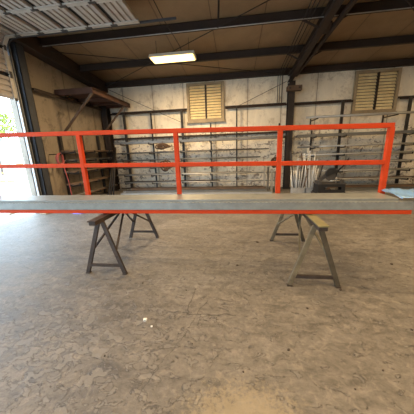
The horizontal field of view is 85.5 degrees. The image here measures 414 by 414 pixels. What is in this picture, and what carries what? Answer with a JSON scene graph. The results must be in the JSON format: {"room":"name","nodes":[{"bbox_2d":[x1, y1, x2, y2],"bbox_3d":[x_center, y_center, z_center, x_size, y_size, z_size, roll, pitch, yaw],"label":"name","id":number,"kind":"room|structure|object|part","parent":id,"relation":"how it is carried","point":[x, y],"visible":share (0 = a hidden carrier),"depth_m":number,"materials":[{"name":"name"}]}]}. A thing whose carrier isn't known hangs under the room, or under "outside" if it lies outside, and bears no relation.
{"room":"metal workshop","nodes":[
{"label":"metal workshop","id":0,"kind":"room"},
{"bbox_2d":[3,46,110,195],"bbox_3d":[-5.138,-1.644,2.236,0.150,5.455,14.850,0,14,7],"label":"wall","id":1,"kind":"structure","parent":0,"point":[54,114],"depth_m":6.80,"materials":[{"name":"wood"}]},
{"bbox_2d":[10,42,52,194],"bbox_3d":[-4.512,-1.924,5.864,0.165,4.200,0.220,0,14,7],"label":"door frame","id":2,"kind":"structure","parent":1,"relation":"attached to","point":[17,51],"depth_m":5.68,"materials":[{"name":"metal"}]},
{"bbox_2d":[11,33,107,92],"bbox_3d":[-4.316,-4.369,6.965,0.300,0.655,3.880,0,14,7],"label":"rafter","id":3,"kind":"object","parent":1,"relation":"attached to","point":[59,61],"visible":0.54,"depth_m":6.49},
{"bbox_2d":[49,152,71,194],"bbox_3d":[-4.141,-0.782,6.556,0.683,1.620,0.265,-5,14,-13],"label":"coil","id":4,"kind":"object","parent":1,"relation":"hanging from","point":[57,154],"visible":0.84,"depth_m":6.41,"materials":[{"name":"rubber"}]},
{"bbox_2d":[32,88,101,110],"bbox_3d":[-4.342,-3.401,7.250,0.150,0.082,3.050,0,14,7],"label":"beam","id":5,"kind":"structure","parent":1,"relation":"attached to","point":[34,89],"depth_m":6.72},
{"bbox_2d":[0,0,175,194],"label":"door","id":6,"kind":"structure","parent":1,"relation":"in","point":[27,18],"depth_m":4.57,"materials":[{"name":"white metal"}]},
{"bbox_2d":[54,87,129,135],"bbox_3d":[-3.738,-3.125,7.815,1.217,1.268,2.410,0,14,7],"label":"platform","id":7,"kind":"object","parent":1,"relation":"attached to","point":[95,97],"visible":0.87,"depth_m":7.16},
{"bbox_3d":[-3.749,-3.662,7.680,1.200,0.160,2.410,0,14,7],"label":"joist frame","id":8,"kind":"part","parent":7,"relation":"part of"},
{"bbox_2d":[160,158,171,171],"bbox_3d":[-1.531,-1.614,8.586,0.570,0.520,0.205,0,14,7],"label":"rope coil","id":9,"kind":"object","parent":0,"point":[165,169],"visible":0.55,"depth_m":8.53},
{"bbox_2d":[0,187,413,413],"bbox_3d":[3.291,1.096,1.862,16.950,0.250,14.850,0,14,7],"label":"floor","id":10,"kind":"structure","parent":0,"point":[59,321],"depth_m":2.08,"materials":[{"name":"concrete"}]},
{"bbox_2d":[57,136,81,194],"bbox_3d":[-4.200,-1.172,6.940,0.478,2.200,0.140,0,14,7],"label":"upright","id":11,"kind":"object","parent":10,"relation":"on","point":[60,141],"visible":0.65,"depth_m":6.87,"materials":[{"name":"metal"}]},
{"bbox_2d":[68,150,112,151],"bbox_3d":[-3.939,-1.945,7.803,0.044,0.044,2.500,0,14,7],"label":"bar","id":12,"kind":"object","parent":11,"relation":"on","point":[97,150],"visible":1,"depth_m":8.12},
{"bbox_2d":[71,167,110,172],"bbox_3d":[-3.919,-1.351,7.948,0.060,0.060,2.504,0,14,7],"label":"bar","id":13,"kind":"object","parent":11,"relation":"on","point":[101,167],"visible":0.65,"depth_m":7.67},
{"bbox_2d":[82,136,101,194],"bbox_3d":[-4.078,-1.417,7.902,0.478,2.200,0.140,0,14,7],"label":"upright","id":14,"kind":"object","parent":10,"relation":"on","point":[82,136],"visible":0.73,"depth_m":7.84,"materials":[{"name":"metal"}]},
{"bbox_2d":[68,157,111,160],"bbox_3d":[-3.933,-1.681,7.844,0.052,0.052,2.547,0,14,7],"label":"bar","id":15,"kind":"object","parent":14,"relation":"on","point":[107,157],"visible":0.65,"depth_m":7.67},
{"bbox_2d":[72,175,115,185],"bbox_3d":[-3.909,-0.973,8.020,0.052,0.052,2.549,0,14,7],"label":"bar","id":16,"kind":"object","parent":14,"relation":"on","point":[115,175],"visible":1,"depth_m":7.69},
{"bbox_2d":[80,184,117,194],"bbox_3d":[-3.889,-0.633,8.167,0.060,0.060,2.426,0,14,7],"label":"bar","id":17,"kind":"object","parent":14,"relation":"on","point":[115,184],"visible":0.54,"depth_m":8.08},
{"bbox_2d":[96,136,113,192],"bbox_3d":[-3.962,-1.649,8.816,0.478,2.200,0.140,0,14,7],"label":"upright","id":18,"kind":"object","parent":10,"relation":"on","point":[97,137],"visible":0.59,"depth_m":8.76,"materials":[{"name":"metal"}]},
{"bbox_2d":[100,106,119,190],"bbox_3d":[-3.975,-2.542,9.194,0.320,3.750,0.400,0,14,7],"label":"steel column","id":19,"kind":"structure","parent":10,"relation":"on","point":[106,117],"depth_m":9.07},
{"bbox_2d":[108,155,112,194],"bbox_3d":[-3.623,-1.192,8.447,0.060,1.461,0.905,-1,14,2],"label":"pipe","id":20,"kind":"object","parent":10,"relation":"on","point":[112,155],"visible":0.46,"depth_m":8.37,"materials":[{"name":"metal"}]},
{"bbox_2d":[110,151,114,194],"bbox_3d":[-3.541,-1.265,8.418,0.060,1.609,0.910,-2,14,0],"label":"pipe","id":21,"kind":"object","parent":10,"relation":"on","point":[114,151],"visible":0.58,"depth_m":8.36,"materials":[{"name":"metal"}]},
{"bbox_2d":[113,147,115,194],"bbox_3d":[-3.459,-1.338,8.389,0.060,1.757,0.915,-2,14,-2],"label":"pipe","id":22,"kind":"object","parent":10,"relation":"on","point":[115,147],"visible":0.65,"depth_m":8.33,"materials":[{"name":"metal"}]},
{"bbox_2d":[86,213,158,274],"bbox_3d":[-1.246,0.349,3.422,0.566,0.752,1.510,0,14,7],"label":"sawhorse","id":23,"kind":"object","parent":10,"relation":"on","point":[100,219],"visible":0.72,"depth_m":2.88,"materials":[{"name":"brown metal"}]},
{"bbox_3d":[-1.457,0.514,2.867,0.282,0.706,0.035,-2,14,0],"label":"leg","id":24,"kind":"part","parent":23,"relation":"part of","materials":[{"name":"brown metal"}]},
{"bbox_3d":[-1.258,-0.010,3.333,0.100,0.012,1.510,0,14,7],"label":"plate","id":25,"kind":"part","parent":23,"relation":"part of","materials":[{"name":"wood"}]},
{"bbox_3d":[-1.179,0.513,2.832,0.282,0.706,0.035,2,14,14],"label":"leg","id":26,"kind":"part","parent":23,"relation":"part of","materials":[{"name":"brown metal"}]},
{"bbox_3d":[-1.308,0.216,4.041,0.282,0.706,0.035,2,14,14],"label":"leg","id":27,"kind":"part","parent":23,"relation":"part of","materials":[{"name":"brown metal"}]},
{"bbox_3d":[-1.030,0.215,4.006,0.282,0.706,0.035,-2,14,0],"label":"leg","id":28,"kind":"part","parent":23,"relation":"part of","materials":[{"name":"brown metal"}]},
{"bbox_2d":[120,113,132,189],"bbox_3d":[-3.262,-2.144,8.928,0.145,3.060,0.551,0,14,7],"label":"upright","id":29,"kind":"object","parent":10,"relation":"on","point":[123,114],"visible":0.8,"depth_m":9.03,"materials":[{"name":"metal"}]},
{"bbox_2d":[124,172,222,174],"bbox_3d":[-0.978,-1.295,8.756,5.350,0.052,0.052,0,14,7],"label":"bar","id":30,"kind":"object","parent":29,"relation":"on","point":[212,172],"visible":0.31,"depth_m":8.79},
{"bbox_2d":[119,171,250,174],"bbox_3d":[-0.966,-1.320,8.852,5.350,0.052,0.052,0,14,7],"label":"bar","id":31,"kind":"object","parent":29,"relation":"on","point":[246,171],"visible":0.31,"depth_m":8.83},
{"bbox_2d":[148,171,245,173],"bbox_3d":[-0.954,-1.344,8.948,5.350,0.052,0.052,0,14,7],"label":"bar","id":32,"kind":"object","parent":29,"relation":"on","point":[235,171],"visible":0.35,"depth_m":8.86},
{"bbox_2d":[148,111,157,186],"bbox_3d":[-2.161,-2.148,8.788,0.110,3.060,0.551,0,14,7],"label":"upright","id":33,"kind":"object","parent":10,"relation":"on","point":[150,111],"visible":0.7,"depth_m":8.89,"materials":[{"name":"metal"}]},
{"bbox_2d":[180,109,186,186],"bbox_3d":[-0.951,-2.152,8.633,0.145,3.060,0.551,0,14,7],"label":"upright","id":34,"kind":"object","parent":10,"relation":"on","point":[181,110],"visible":0.73,"depth_m":8.74,"materials":[{"name":"metal"}]},
{"bbox_2d":[116,166,207,168],"bbox_3d":[-0.528,-1.546,8.531,6.200,0.036,0.036,0,14,7],"label":"bar","id":35,"kind":"object","parent":34,"relation":"on","point":[197,166],"visible":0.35,"depth_m":8.76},
{"bbox_2d":[121,186,230,188],"bbox_3d":[-0.637,-0.792,9.048,5.950,0.052,0.052,0,14,7],"label":"bar","id":36,"kind":"object","parent":34,"relation":"on","point":[208,186],"visible":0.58,"depth_m":9.20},
{"bbox_2d":[139,180,219,181],"bbox_3d":[-1.129,-1.028,8.947,3.300,0.052,0.052,0,14,7],"label":"bar","id":37,"kind":"object","parent":34,"relation":"on","point":[184,180],"visible":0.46,"depth_m":8.94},
{"bbox_2d":[133,148,251,152],"bbox_3d":[-0.908,-2.169,8.733,5.200,0.052,0.052,0,14,7],"label":"bar","id":38,"kind":"object","parent":34,"relation":"on","point":[245,148],"visible":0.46,"depth_m":8.55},
{"bbox_2d":[117,171,273,175],"bbox_3d":[-0.519,-1.272,8.599,6.200,0.052,0.052,0,14,7],"label":"bar","id":39,"kind":"object","parent":34,"relation":"on","point":[269,171],"visible":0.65,"depth_m":8.59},
{"bbox_2d":[114,136,276,144],"bbox_3d":[-0.450,-2.465,8.288,6.308,0.090,0.090,0,14,7],"label":"bar","id":40,"kind":"object","parent":34,"relation":"on","point":[256,137],"visible":0.86,"depth_m":8.22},
{"bbox_2d":[155,141,170,149],"bbox_3d":[-1.664,-2.310,8.426,0.621,0.323,0.205,0,14,7],"label":"rope coil","id":41,"kind":"object","parent":40,"relation":"hanging from","point":[159,146],"visible":0.99,"depth_m":8.36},
{"bbox_2d":[118,180,273,183],"bbox_3d":[-0.509,-0.978,8.673,6.200,0.044,0.044,0,14,7],"label":"bar","id":42,"kind":"object","parent":34,"relation":"on","point":[232,180],"visible":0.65,"depth_m":8.64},
{"bbox_2d":[125,189,266,192],"bbox_3d":[-0.486,-0.548,8.135,5.172,0.160,0.100,0,14,7],"label":"beam","id":43,"kind":"structure","parent":10,"relation":"on","point":[194,190],"depth_m":8.06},
{"bbox_2d":[121,191,271,194],"bbox_3d":[-0.484,-0.482,7.995,5.455,0.100,0.100,0,14,7],"label":"beam","id":44,"kind":"structure","parent":10,"relation":"on","point":[223,192],"depth_m":7.88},
{"bbox_2d":[131,186,264,189],"bbox_3d":[-0.414,-0.646,8.433,5.078,0.200,0.100,0,14,7],"label":"beam","id":45,"kind":"structure","parent":10,"relation":"on","point":[231,187],"depth_m":8.33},
{"bbox_2d":[209,123,212,185],"bbox_3d":[0.149,-1.893,8.559,0.110,2.520,0.551,0,14,7],"label":"upright","id":46,"kind":"object","parent":10,"relation":"on","point":[211,167],"visible":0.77,"depth_m":8.65,"materials":[{"name":"metal"}]},
{"bbox_2d":[116,156,259,161],"bbox_3d":[-0.836,-1.820,8.501,5.600,0.044,0.044,0,14,7],"label":"bar","id":47,"kind":"object","parent":46,"relation":"on","point":[247,156],"visible":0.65,"depth_m":8.45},
{"bbox_2d":[116,148,260,153],"bbox_3d":[-0.845,-2.088,8.434,5.600,0.036,0.036,0,14,7],"label":"bar","id":48,"kind":"object","parent":46,"relation":"on","point":[257,148],"visible":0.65,"depth_m":8.38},
{"bbox_2d":[236,106,236,185],"bbox_3d":[1.112,-2.158,8.370,0.110,3.060,0.551,0,14,7],"label":"upright","id":49,"kind":"object","parent":10,"relation":"on","point":[236,106],"visible":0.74,"depth_m":8.40,"materials":[{"name":"metal"}]},
{"bbox_2d":[263,166,265,185],"bbox_3d":[2.074,-1.035,8.097,0.070,0.959,0.320,1,14,13],"label":"channel","id":50,"kind":"object","parent":10,"relation":"on","point":[264,166],"visible":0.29,"depth_m":8.09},
{"bbox_2d":[267,167,268,190],"bbox_3d":[2.204,-0.997,8.090,0.070,0.880,0.320,1,14,13],"label":"channel","id":51,"kind":"object","parent":10,"relation":"on","point":[267,167],"visible":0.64,"depth_m":8.08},
{"bbox_2d":[270,169,272,191],"bbox_3d":[2.335,-0.959,8.083,0.070,0.800,0.320,1,14,13],"label":"channel","id":52,"kind":"object","parent":10,"relation":"on","point":[271,169],"visible":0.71,"depth_m":8.07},
{"bbox_2d":[274,171,275,191],"bbox_3d":[2.465,-0.920,8.076,0.070,0.721,0.319,1,14,13],"label":"channel","id":53,"kind":"object","parent":10,"relation":"on","point":[274,171],"visible":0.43,"depth_m":8.08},
{"bbox_2d":[282,80,295,188],"bbox_3d":[3.028,-2.563,8.300,0.300,3.750,0.400,0,14,7],"label":"steel column","id":54,"kind":"structure","parent":10,"relation":"on","point":[290,95],"depth_m":8.21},
{"bbox_2d":[286,85,301,91],"bbox_3d":[2.980,-4.054,7.647,0.480,0.160,0.220,0,14,7],"label":"clamp","id":55,"kind":"object","parent":54,"relation":"attached to","point":[290,88],"visible":1,"depth_m":7.57,"materials":[{"name":"metal"}]},
{"bbox_2d":[290,186,304,192],"bbox_3d":[2.787,-0.450,6.913,0.364,0.340,0.324,0,14,7],"label":"bin","id":56,"kind":"object","parent":10,"relation":"on","point":[293,190],"visible":0.5,"depth_m":6.75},
{"bbox_2d":[290,152,293,187],"bbox_3d":[2.559,-0.935,6.689,0.259,1.382,0.023,-6,15,-16],"label":"metal offcut","id":57,"kind":"object","parent":56,"relation":"in","point":[290,152],"visible":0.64,"depth_m":6.65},
{"bbox_2d":[300,158,306,187],"bbox_3d":[2.848,-0.847,6.681,0.032,1.192,0.151,-14,18,-39],"label":"metal offcut","id":58,"kind":"object","parent":56,"relation":"in","point":[306,158],"visible":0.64,"depth_m":6.66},
{"bbox_2d":[270,214,340,287],"bbox_3d":[1.249,0.362,3.021,0.566,0.752,1.560,0,14,7],"label":"sawhorse","id":59,"kind":"object","parent":10,"relation":"on","point":[315,223],"visible":0.79,"depth_m":2.45,"materials":[{"name":"wood"}]},
{"bbox_2d":[0,122,411,213],"bbox_3d":[-0.911,-0.514,2.943,6.350,1.120,0.490,0,14,7],"label":"railing frame","id":60,"kind":"object","parent":59,"relation":"on","point":[385,162],"visible":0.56,"depth_m":2.89,"materials":[{"name":"red paint"}]},
{"bbox_3d":[-1.792,-0.540,3.271,0.058,0.980,0.058,0,14,7],"label":"post","id":61,"kind":"part","parent":60,"relation":"part of","materials":[{"name":"metal"}]},
{"bbox_3d":[-0.403,-0.530,3.098,0.058,0.955,0.058,0,14,7],"label":"post","id":62,"kind":"part","parent":60,"relation":"part of","materials":[{"name":"metal"}]},
{"bbox_3d":[-0.916,-0.591,3.147,6.291,0.158,0.050,0,14,7],"label":"rail","id":63,"kind":"part","parent":60,"relation":"part of","materials":[{"name":"metal"}]},
{"bbox_3d":[-0.921,-1.020,3.039,6.311,0.185,0.058,0,14,7],"label":"rail","id":64,"kind":"part","parent":60,"relation":"part of","materials":[{"name":"metal"}]},
{"bbox_2d":[0,193,398,201],"bbox_3d":[-0.982,-0.078,3.048,6.280,0.129,0.363,0,14,7],"label":"plank","id":65,"kind":"object","parent":60,"relation":"on","point":[270,196],"visible":0.67,"depth_m":2.86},
{"bbox_3d":[-0.919,0.054,2.864,6.350,0.058,0.060,0,14,7],"label":"rail","id":66,"kind":"part","parent":60,"relation":"part of","materials":[{"name":"metal"}]},
{"bbox_2d":[0,200,413,209],"bbox_3d":[-0.698,-0.020,2.825,6.900,0.108,0.086,0,14,7],"label":"channel","id":67,"kind":"object","parent":60,"relation":"on","point":[400,204],"visible":1,"depth_m":2.68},
{"bbox_2d":[382,188,413,198],"bbox_3d":[2.446,-0.158,2.578,0.602,0.073,0.395,0,14,7],"label":"plastic film","id":68,"kind":"object","parent":67,"relation":"on","point":[401,193],"visible":1,"depth_m":2.63,"materials":[{"name":"blue"}]},
{"bbox_3d":[0.937,-0.519,2.930,0.058,0.931,0.058,0,14,7],"label":"post","id":69,"kind":"part","parent":60,"relation":"part of","materials":[{"name":"metal"}]},
{"bbox_3d":[2.207,-0.509,2.771,0.058,0.908,0.058,0,14,7],"label":"post","id":70,"kind":"part","parent":60,"relation":"part of","materials":[{"name":"metal"}]},
{"bbox_3d":[1.189,0.223,3.664,0.282,0.706,0.035,2,14,14],"label":"leg","id":71,"kind":"part","parent":59,"relation":"part of","materials":[{"name":"beige metal"}]},
{"bbox_3d":[1.467,0.222,3.628,0.282,0.706,0.035,-2,14,0],"label":"leg","id":72,"kind":"part","parent":59,"relation":"part of","materials":[{"name":"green metal"}]},
{"bbox_3d":[1.034,0.533,2.442,0.282,0.706,0.035,-2,14,0],"label":"leg","id":73,"kind":"part","parent":59,"relation":"part of","materials":[{"name":"wood"}]},
{"bbox_3d":[1.236,0.003,2.931,0.100,0.012,1.560,0,14,7],"label":"plate","id":74,"kind":"part","parent":59,"relation":"part of","materials":[{"name":"yellow paint"}]},
{"bbox_3d":[1.312,0.533,2.406,0.282,0.706,0.035,2,14,14],"label":"leg","id":75,"kind":"part","parent":59,"relation":"part of","materials":[{"name":"green metal"}]},
{"bbox_2d":[304,186,312,192],"bbox_3d":[3.163,-0.452,6.864,0.364,0.340,0.324,0,14,7],"label":"bin","id":76,"kind":"object","parent":10,"relation":"on","point":[307,190],"visible":0.19,"depth_m":6.71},
{"bbox_2d":[308,148,308,185],"bbox_3d":[3.043,-1.011,6.738,0.124,1.467,0.020,0,14,7],"label":"metal offcut","id":77,"kind":"object","parent":76,"relation":"in","point":[308,148],"visible":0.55,"depth_m":6.70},
{"bbox_2d":[308,151,310,187],"bbox_3d":[3.032,-0.946,6.625,0.171,1.400,0.032,-11,17,-33],"label":"metal offcut","id":78,"kind":"object","parent":76,"relation":"in","point":[309,151],"visible":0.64,"depth_m":6.56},
{"bbox_2d":[311,152,315,187],"bbox_3d":[3.131,-0.922,6.621,0.024,1.347,0.115,0,14,7],"label":"metal offcut","id":79,"kind":"object","parent":76,"relation":"in","point":[315,152],"visible":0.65,"depth_m":6.57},
{"bbox_2d":[307,130,316,177],"bbox_3d":[3.807,-1.701,8.144,0.110,2.100,0.551,0,14,7],"label":"upright","id":80,"kind":"object","parent":10,"relation":"on","point":[311,138],"visible":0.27,"depth_m":8.12,"materials":[{"name":"metal"}]},
{"bbox_2d":[333,100,346,181],"bbox_3d":[4.753,-2.169,7.905,0.145,3.060,0.551,0,14,7],"label":"upright","id":81,"kind":"object","parent":10,"relation":"on","point":[343,101],"visible":0.53,"depth_m":7.96,"materials":[{"name":"metal"}]},
{"bbox_2d":[297,146,318,147],"bbox_3d":[5.218,-2.141,7.755,4.000,0.056,0.056,0,14,7],"label":"bar","id":82,"kind":"object","parent":81,"relation":"on","point":[297,146],"visible":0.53,"depth_m":7.95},
{"bbox_2d":[297,130,413,137],"bbox_3d":[5.366,-2.482,7.545,4.450,0.090,0.090,0,14,7],"label":"bar","id":83,"kind":"object","parent":81,"relation":"on","point":[398,131],"visible":1,"depth_m":7.55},
{"bbox_2d":[302,151,413,155],"bbox_3d":[5.165,-1.848,7.732,3.600,0.064,0.064,0,14,7],"label":"bar","id":84,"kind":"object","parent":81,"relation":"on","point":[392,151],"visible":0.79,"depth_m":7.70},
{"bbox_2d":[307,176,413,178],"bbox_3d":[5.740,-1.055,8.068,4.650,0.064,0.064,0,14,7],"label":"bar","id":85,"kind":"object","parent":81,"relation":"on","point":[388,176],"visible":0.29,"depth_m":8.02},
{"bbox_2d":[318,168,411,171],"bbox_3d":[5.457,-1.296,7.835,3.050,0.064,0.064,0,14,7],"label":"bar","id":86,"kind":"object","parent":81,"relation":"on","point":[389,168],"visible":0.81,"depth_m":7.79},
{"bbox_2d":[319,142,413,146],"bbox_3d":[5.428,-2.121,7.629,3.050,0.064,0.064,0,14,7],"label":"bar","id":87,"kind":"object","parent":81,"relation":"on","point":[402,142],"visible":1,"depth_m":7.62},
{"bbox_2d":[323,177,411,179],"bbox_3d":[5.220,-1.001,7.940,3.650,0.056,0.056,0,14,7],"label":"bar","id":88,"kind":"object","parent":81,"relation":"on","point":[387,177],"visible":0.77,"depth_m":7.84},
{"bbox_2d":[390,159,413,161],"bbox_3d":[5.621,-1.578,7.743,4.800,0.064,0.064,0,14,7],"label":"bar","id":89,"kind":"object","parent":81,"relation":"on","point":[403,159],"visible":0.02,"depth_m":7.59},
{"bbox_2d":[345,190,389,192],"bbox_3d":[5.589,-0.501,7.220,3.128,0.100,0.100,0,14,7],"label":"beam","id":90,"kind":"structure","parent":10,"relation":"on","point":[346,191],"depth_m":7.24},
{"bbox_2d":[327,184,413,189],"bbox_3d":[5.830,-0.665,7.636,3.294,0.200,0.100,0,14,7],"label":"beam","id":91,"kind":"structure","parent":10,"relation":"on","point":[368,185],"depth_m":7.59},
{"bbox_2d":[335,187,413,189],"bbox_3d":[5.897,-0.568,7.320,3.272,0.160,0.100,0,14,7],"label":"beam","id":92,"kind":"structure","parent":10,"relation":"on","point":[346,188],"depth_m":7.35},
{"bbox_2d":[395,96,413,182],"bbox_3d":[6.866,-2.176,7.635,0.145,3.060,0.551,0,14,7],"label":"upright","id":93,"kind":"object","parent":10,"relation":"on","point":[410,97],"visible":0.71,"depth_m":7.75,"materials":[{"name":"metal"}]},
{"bbox_3d":[3.421,-0.287,6.354,0.780,0.250,0.500,0,14,7],"label":"stand","id":94,"kind":"object","parent":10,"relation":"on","visible":0},
{"bbox_2d":[312,158,348,192],"bbox_3d":[3.442,-0.869,6.229,0.816,0.937,0.450,0,14,7],"label":"saw","id":95,"kind":"object","parent":94,"relation":"on","point":[319,186],"visible":0.98,"depth_m":6.12,"materials":[{"name":"black metal"}]},
{"bbox_2d":[37,0,413,81],"bbox_3d":[3.179,-3.753,0.515,17.400,1.387,15.200,0,14,7],"label":"ceiling","id":96,"kind":"structure","parent":0,"point":[393,23],"depth_m":6.08,"materials":[{"name":"wood"}]},
{"bbox_2d":[149,0,195,63],"bbox_3d":[-1.064,-4.001,5.027,1.220,0.489,2.574,0,14,7],"label":"ceiling light","id":97,"kind":"object","parent":96,"relation":"hanging from","point":[180,56],"depth_m":5.96,"materials":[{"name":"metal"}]},
{"bbox_3d":[-0.873,-3.996,4.865,0.051,0.322,2.308,1,14,10],"label":"light cord","id":98,"kind":"part","parent":97,"relation":"part of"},
{"bbox_2d":[150,54,194,63],"bbox_3d":[-0.926,-4.035,6.109,1.160,0.023,0.400,0,14,7],"label":"diffuser","id":99,"kind":"object","parent":97,"relation":"attached to","point":[163,58],"depth_m":6.02,"materials":[{"name":"beige"}]},
{"bbox_2d":[217,0,219,19],"bbox_3d":[0.239,-4.107,4.654,0.058,0.344,0.064,0,14,7],"label":"strap","id":100,"kind":"object","parent":96,"relation":"hanging from","point":[218,0],"visible":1,"depth_m":4.63,"materials":[{"name":"metal"}]},
{"bbox_2d":[39,0,413,47],"bbox_3d":[3.724,-4.292,4.797,16.800,0.213,0.155,0,14,7],"label":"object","id":101,"kind":"structure","parent":96,"relation":"attached to","point":[384,4],"depth_m":5.22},
{"bbox_2d":[106,0,269,86],"bbox_3d":[-0.805,-4.257,6.038,7.962,0.376,0.020,10,18,39],"label":"rod","id":102,"kind":"object","parent":101,"relation":"attached to","point":[267,0],"visible":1,"depth_m":5.34,"materials":[{"name":"metal"}]},
{"bbox_2d":[42,7,413,46],"bbox_3d":[2.675,-4.145,4.866,13.900,0.017,0.020,0,14,7],"label":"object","id":103,"kind":"structure","parent":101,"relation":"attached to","point":[407,7],"depth_m":5.14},
{"bbox_2d":[277,0,311,100],"bbox_3d":[2.081,-3.632,4.546,0.022,1.504,7.030,0,14,7],"label":"conduit","id":104,"kind":"object","parent":101,"relation":"attached to","point":[311,0],"visible":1,"depth_m":5.88,"materials":[{"name":"metal"}]},
{"bbox_2d":[279,0,315,100],"bbox_3d":[2.151,-3.633,4.537,0.022,1.504,7.030,0,14,7],"label":"conduit","id":105,"kind":"object","parent":101,"relation":"attached to","point":[315,0],"visible":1,"depth_m":5.97,"materials":[{"name":"metal"}]},
{"bbox_2d":[79,34,413,71],"bbox_3d":[3.912,-4.537,6.270,16.800,0.213,0.155,0,14,7],"label":"beam","id":106,"kind":"structure","parent":96,"relation":"attached to","point":[404,39],"depth_m":6.54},
{"bbox_2d":[51,51,286,74],"bbox_3d":[-0.692,-4.404,6.922,7.224,0.242,0.020,-6,14,-14],"label":"rod","id":107,"kind":"object","parent":106,"relation":"attached to","point":[51,51],"visible":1,"depth_m":6.67,"materials":[{"name":"metal"}]},
{"bbox_2d":[281,0,319,102],"bbox_3d":[2.240,-3.633,4.526,0.022,1.504,7.030,0,14,7],"label":"conduit","id":108,"kind":"object","parent":96,"relation":"attached to","point":[319,0],"visible":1,"depth_m":5.72,"materials":[{"name":"metal"}]},
{"bbox_2d":[107,66,413,188],"bbox_3d":[4.109,-2.954,8.370,16.950,4.400,0.150,0,14,7],"label":"wall","id":109,"kind":"structure","parent":0,"point":[338,85],"depth_m":8.52,"materials":[{"name":"paint"}]},
{"bbox_2d":[110,108,186,115],"bbox_3d":[-2.318,-3.739,8.820,3.090,0.120,0.150,0,14,7],"label":"beam","id":110,"kind":"structure","parent":109,"relation":"attached to","point":[185,109],"depth_m":8.78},
{"bbox_2d":[108,89,179,121],"bbox_3d":[-2.406,-3.914,8.688,2.857,1.364,0.018,0,14,7],"label":"rod","id":111,"kind":"object","parent":110,"relation":"attached to","point":[108,89],"visible":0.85,"depth_m":8.68,"materials":[{"name":"metal"}]},
{"bbox_2d":[114,131,284,139],"bbox_3d":[-0.449,-2.800,8.826,6.790,0.070,0.140,0,14,7],"label":"beam","id":112,"kind":"structure","parent":109,"relation":"attached to","point":[272,131],"depth_m":8.72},
{"bbox_2d":[186,81,224,123],"bbox_3d":[-0.062,-3.947,8.494,1.490,1.410,0.120,0,14,7],"label":"air vent","id":113,"kind":"object","parent":109,"relation":"in","point":[205,100],"visible":1,"depth_m":8.49,"materials":[{"name":"metal"}]},
{"bbox_2d":[225,99,352,108],"bbox_3d":[2.895,-3.745,8.157,4.460,0.140,0.150,0,14,7],"label":"beam","id":114,"kind":"structure","parent":109,"relation":"attached to","point":[285,103],"depth_m":8.12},
{"bbox_2d":[350,67,402,113],"bbox_3d":[5.825,-3.966,7.742,1.500,1.410,0.120,0,14,7],"label":"air vent","id":115,"kind":"object","parent":109,"relation":"in","point":[375,90],"visible":0.98,"depth_m":7.74,"materials":[{"name":"metal"}]},
{"bbox_2d":[381,114,398,122],"bbox_3d":[6.203,-3.025,7.600,0.050,0.270,0.775,0,14,7],"label":"bracket","id":116,"kind":"object","parent":109,"relation":"attached to","point":[383,117],"visible":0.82,"depth_m":7.84,"materials":[{"name":"metal"}]},
{"bbox_2d":[398,95,413,98],"bbox_3d":[9.521,-3.755,7.313,5.940,0.120,0.150,0,14,7],"label":"beam","id":117,"kind":"structure","parent":109,"relation":"attached to","point":[400,97],"depth_m":7.62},
{"bbox_3d":[3.773,-3.018,7.910,0.050,0.270,0.775,0,14,7],"label":"bracket","id":118,"kind":"object","parent":109,"relation":"attached to","visible":0},
{"bbox_2d":[306,111,413,118],"bbox_3d":[5.617,-3.055,7.347,4.500,0.076,0.080,0,14,7],"label":"pipe","id":119,"kind":"object","parent":118,"relation":"on","point":[399,112],"visible":1,"depth_m":7.39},
{"bbox_3d":[2.353,0.162,-6.053,17.100,5.455,0.150,0,14,7],"label":"wall","id":120,"kind":"structure","parent":0,"visible":0},
{"bbox_2d":[287,0,343,82],"bbox_3d":[2.037,-3.375,0.797,0.150,1.448,14.680,0,14,7],"label":"rafter","id":121,"kind":"object","parent":120,"relation":"attached to","point":[332,7],"visible":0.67,"depth_m":5.33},
{"bbox_2d":[105,58,413,88],"bbox_3d":[4.099,-4.777,7.742,16.800,0.180,0.150,0,14,7],"label":"beam","id":122,"kind":"structure","parent":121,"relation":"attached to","point":[400,62],"depth_m":7.98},
{"bbox_2d":[288,15,347,60],"bbox_3d":[2.614,-4.100,4.979,0.966,0.493,3.055,0,14,7],"label":"brace","id":123,"kind":"object","parent":121,"relation":"attached to","point":[306,21],"visible":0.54,"depth_m":5.02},
{"bbox_2d":[295,0,357,76],"bbox_3d":[2.747,-4.080,5.368,0.276,0.423,4.611,-1,14,5],"label":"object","id":124,"kind":"structure","parent":121,"relation":"attached to","point":[331,27],"depth_m":5.04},
{"label":"outside","id":125,"kind":"structure","parent":0,"visible":0},
{"bbox_2d":[0,168,34,224],"bbox_3d":[-31.794,0.502,9.360,54.550,0.250,90.000,0,14,7],"label":"ground","id":126,"kind":"structure","parent":125,"point":[22,188],"depth_m":11.37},
{"bbox_2d":[0,107,16,174],"bbox_3d":[-19.570,-6.168,20.626,4.676,6.421,4.652,0,14,7],"label":"tree","id":127,"kind":"object","parent":126,"relation":"on","point":[3,119],"visible":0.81,"depth_m":20.77,"materials":[{"name":"green plant"}]},
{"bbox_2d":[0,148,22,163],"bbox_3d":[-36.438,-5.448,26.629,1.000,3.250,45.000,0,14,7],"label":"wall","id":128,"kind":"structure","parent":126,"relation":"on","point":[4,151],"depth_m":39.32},
{"bbox_2d":[0,151,27,183],"bbox_3d":[-12.293,-2.551,14.322,1.270,1.950,1.470,0,14,7],"label":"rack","id":129,"kind":"object","parent":126,"relation":"on","point":[5,173],"visible":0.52,"depth_m":13.78,"materials":[{"name":"white paint"}]},
{"bbox_3d":[-12.378,-2.380,13.649,0.070,1.950,0.070,0,14,7],"label":"post","id":130,"kind":"part","parent":129,"relation":"part of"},
{"bbox_3d":[-11.783,-2.382,13.572,0.070,1.950,0.070,0,14,7],"label":"post","id":131,"kind":"part","parent":129,"relation":"part of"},
{"bbox_3d":[-12.803,-2.720,15.071,0.070,1.950,0.070,0,14,7],"label":"post","id":132,"kind":"part","parent":129,"relation":"part of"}
]}

